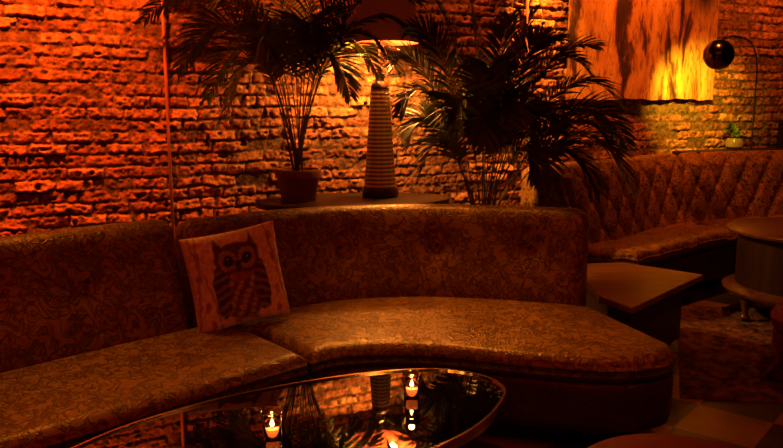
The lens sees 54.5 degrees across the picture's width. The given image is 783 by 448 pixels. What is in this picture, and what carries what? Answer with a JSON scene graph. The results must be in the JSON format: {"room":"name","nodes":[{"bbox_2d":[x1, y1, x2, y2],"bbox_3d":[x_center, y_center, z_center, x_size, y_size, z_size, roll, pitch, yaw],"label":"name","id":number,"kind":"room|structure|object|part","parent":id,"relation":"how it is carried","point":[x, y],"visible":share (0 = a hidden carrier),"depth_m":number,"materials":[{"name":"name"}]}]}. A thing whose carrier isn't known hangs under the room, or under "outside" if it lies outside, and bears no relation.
{"room":"cocktail lounge","nodes":[
{"label":"cocktail lounge","id":0,"kind":"room"},
{"bbox_2d":[275,167,321,201],"bbox_3d":[-0.590,-0.247,4.823,0.297,0.205,0.297,0,9,0],"label":"pot","id":1,"kind":"object","parent":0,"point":[296,184],"depth_m":4.72,"materials":[{"name":"ceramic"}]},
{"bbox_2d":[0,0,782,236],"bbox_3d":[0.539,-0.988,5.742,9.688,3.000,4.398,0,9,0],"label":"wall","id":2,"kind":"structure","parent":0,"point":[83,134],"depth_m":5.02,"materials":[{"name":"brick"}]},
{"bbox_2d":[565,0,719,99],"bbox_3d":[2.105,-1.664,6.268,1.557,1.274,0.030,-4,10,-24],"label":"canvas painting","id":3,"kind":"object","parent":2,"relation":"attached to","point":[655,50],"visible":0.86,"depth_m":6.29,"materials":[{"name":"paint"}]},
{"bbox_2d":[672,147,782,155],"bbox_3d":[3.162,-0.650,6.843,1.500,0.050,0.180,-4,10,-24],"label":"wall shelf","id":4,"kind":"object","parent":2,"relation":"attached to","point":[677,152],"visible":0.26,"depth_m":6.67,"materials":[{"name":"brown wood"}]},
{"bbox_2d":[722,123,750,149],"bbox_3d":[3.052,-0.782,6.764,0.230,0.235,0.192,0,9,0],"label":"potted plant","id":5,"kind":"object","parent":4,"relation":"on","point":[735,143],"visible":1,"depth_m":6.72,"materials":[{"name":"green plant"}]},
{"bbox_3d":[3.056,-0.715,6.773,0.160,0.100,0.160,0,9,0],"label":"planter","id":6,"kind":"part","parent":5,"relation":"part of","materials":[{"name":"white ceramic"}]},
{"bbox_2d":[459,282,782,447],"bbox_3d":[0.700,0.964,3.410,9.800,0.100,10.020,0,9,0],"label":"floor","id":7,"kind":"structure","parent":0,"point":[740,424],"depth_m":3.42,"materials":[{"name":"tile"}]},
{"bbox_2d":[161,0,174,242],"bbox_3d":[-1.429,-0.839,4.830,0.022,2.980,0.021,0,9,0],"label":"pipe","id":8,"kind":"object","parent":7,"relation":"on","point":[162,18],"visible":0.64,"depth_m":4.85,"materials":[{"name":"brown metal"}]},
{"bbox_2d":[71,368,506,447],"bbox_3d":[-0.326,0.858,2.368,1.669,0.444,0.754,-7,11,-35],"label":"coffee table","id":9,"kind":"object","parent":7,"relation":"on","point":[453,407],"visible":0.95,"depth_m":2.46,"materials":[{"name":"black glass"}]},
{"bbox_2d":[261,407,282,441],"bbox_3d":[-0.360,0.607,2.295,0.066,0.085,0.066,0,9,0],"label":"votive candle","id":10,"kind":"object","parent":9,"relation":"on","point":[271,418],"visible":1,"depth_m":2.27,"materials":[{"name":"clear glass"}]},
{"bbox_2d":[402,370,420,399],"bbox_3d":[0.070,0.555,2.614,0.066,0.085,0.066,0,9,0],"label":"votive candle","id":11,"kind":"object","parent":9,"relation":"on","point":[411,378],"visible":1,"depth_m":2.59,"materials":[{"name":"clear glass"}]},
{"bbox_2d":[0,204,673,447],"bbox_3d":[-0.812,0.519,3.028,4.249,0.901,1.712,-5,10,-28],"label":"sectional sofa","id":12,"kind":"object","parent":7,"relation":"on","point":[99,333],"visible":0.88,"depth_m":3.26,"materials":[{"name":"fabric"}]},
{"bbox_3d":[-1.469,0.785,2.524,2.576,0.338,0.723,-9,13,-43],"label":"seat","id":13,"kind":"part","parent":12,"relation":"part of","materials":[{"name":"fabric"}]},
{"bbox_2d":[179,220,290,332],"bbox_3d":[-0.705,0.243,3.465,0.496,0.490,0.155,-5,10,-27],"label":"throw pillow","id":14,"kind":"object","parent":12,"relation":"on","point":[235,277],"visible":0.99,"depth_m":3.40,"materials":[{"name":"fabric"}]},
{"bbox_2d":[255,192,448,209],"bbox_3d":[-0.240,0.244,4.964,1.240,0.820,0.746,0,9,0],"label":"console table","id":15,"kind":"object","parent":7,"relation":"on","point":[327,199],"visible":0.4,"depth_m":4.83,"materials":[{"name":"brown wood"}]},
{"bbox_2d":[135,0,435,201],"bbox_3d":[-0.615,-1.109,4.594,1.872,1.981,0.857,0,9,0],"label":"potted palm","id":16,"kind":"object","parent":15,"relation":"on","point":[313,37],"visible":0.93,"depth_m":4.61,"materials":[{"name":"plant"}]},
{"bbox_2d":[342,0,417,197],"bbox_3d":[-0.075,-0.874,4.923,0.500,1.400,0.500,0,9,0],"label":"table lamp","id":17,"kind":"object","parent":15,"relation":"on","point":[380,181],"visible":0.91,"depth_m":4.89,"materials":[{"name":"ceramic"}]},
{"bbox_3d":[-0.075,-1.363,4.844,0.500,0.410,0.500,0,9,0],"label":"lamp shade","id":18,"kind":"part","parent":17,"relation":"part of","materials":[{"name":"red fabric"}]},
{"bbox_2d":[520,0,528,205],"bbox_3d":[1.040,-1.018,5.927,0.022,2.980,0.021,0,9,0],"label":"pipe","id":19,"kind":"object","parent":7,"relation":"on","point":[527,1],"visible":0.03,"depth_m":5.87,"materials":[{"name":"brown metal"}]},
{"bbox_2d":[586,262,702,345],"bbox_3d":[1.249,0.531,4.397,0.728,0.435,0.990,8,12,41],"label":"end table","id":20,"kind":"object","parent":7,"relation":"on","point":[646,299],"visible":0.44,"depth_m":4.25,"materials":[{"name":"brown wood"}]},
{"bbox_2d":[521,150,782,292],"bbox_3d":[2.693,-0.027,6.003,4.128,1.020,1.025,-4,10,-25],"label":"banquette","id":21,"kind":"object","parent":7,"relation":"on","point":[683,211],"visible":0.7,"depth_m":5.76,"materials":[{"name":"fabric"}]},
{"bbox_3d":[3.558,0.133,6.366,2.189,0.388,0.598,-3,10,-17],"label":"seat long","id":22,"kind":"part","parent":21,"relation":"part of","materials":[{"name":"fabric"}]},
{"bbox_2d":[587,433,737,447],"bbox_3d":[0.800,0.897,2.072,0.680,0.469,0.680,0,9,0],"label":"ottoman","id":23,"kind":"object","parent":7,"relation":"on","point":[648,440],"visible":1,"depth_m":2.25,"materials":[{"name":"red fabric"}]},
{"bbox_2d":[677,305,782,402],"bbox_3d":[3.003,0.738,4.390,2.989,0.026,1.719,1,9,7],"label":"shag rug","id":24,"kind":"object","parent":7,"relation":"on","point":[724,356],"visible":0.88,"depth_m":4.30,"materials":[{"name":"carpet"}]},
{"bbox_2d":[721,217,782,319],"bbox_3d":[2.740,0.321,5.017,1.020,0.590,1.020,0,9,0],"label":"drum side table","id":25,"kind":"object","parent":24,"relation":"on","point":[758,275],"visible":0.85,"depth_m":4.88,"materials":[{"name":"brown wood"}]},
{"bbox_3d":[2.317,0.545,4.978,0.072,0.160,0.072,0,9,0],"label":"leg","id":26,"kind":"part","parent":25,"relation":"part of","materials":[{"name":"brown wood"}]},
{"bbox_2d":[721,273,782,305],"bbox_3d":[2.740,0.427,5.035,1.020,0.055,1.020,0,9,0],"label":"shelf","id":27,"kind":"object","parent":25,"relation":"attached to","point":[746,291],"depth_m":4.87,"materials":[{"name":"brown wood"}]},
{"bbox_2d":[759,301,782,380],"bbox_3d":[2.267,0.543,3.753,0.771,0.570,0.759,0,9,0],"label":"armchair","id":28,"kind":"object","parent":24,"relation":"on","point":[776,314],"visible":1,"depth_m":3.84,"materials":[{"name":"red fabric"}]},
{"bbox_3d":[1.957,0.722,3.882,0.130,0.175,0.036,2,9,11],"label":"leg","id":29,"kind":"part","parent":28,"relation":"part of","materials":[{"name":"brown wood"}]},
{"bbox_2d":[770,301,782,334],"bbox_3d":[2.250,0.492,3.768,0.670,0.136,0.670,0,9,0],"label":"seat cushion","id":30,"kind":"object","parent":28,"relation":"on","point":[776,314],"depth_m":3.81,"materials":[{"name":"red fabric"}]},
{"bbox_3d":[2.250,0.616,3.788,0.634,0.125,0.634,0,9,0],"label":"seat","id":31,"kind":"part","parent":28,"relation":"part of","materials":[{"name":"red fabric"}]},
{"bbox_2d":[703,35,757,149],"bbox_3d":[2.796,-0.520,6.175,0.219,1.938,1.359,8,12,41],"label":"arc floor lamp","id":32,"kind":"object","parent":7,"relation":"on","point":[714,57],"visible":0.87,"depth_m":5.56,"materials":[{"name":"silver metal"}]},
{"bbox_3d":[2.810,-0.539,6.200,0.052,1.907,1.248,7,12,36],"label":"arm","id":33,"kind":"part","parent":32,"relation":"part of","materials":[{"name":"black metal"}]},
{"bbox_2d":[775,120,782,147],"bbox_3d":[3.914,-0.332,7.095,0.660,1.270,0.347,-4,10,-24],"label":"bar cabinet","id":34,"kind":"object","parent":7,"relation":"on","point":[779,144],"visible":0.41,"depth_m":7.00,"materials":[{"name":"brown wood"}]},
{"bbox_3d":[0.550,0.526,4.666,0.340,0.361,0.340,0,9,0],"label":"plant stand","id":35,"kind":"object","parent":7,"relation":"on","visible":0},
{"bbox_2d":[381,0,641,205],"bbox_3d":[0.703,-0.474,4.427,1.534,1.689,0.674,-1,9,-3],"label":"potted palm","id":36,"kind":"object","parent":35,"relation":"on","point":[490,126],"visible":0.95,"depth_m":4.38,"materials":[{"name":"plant"}]}
]}

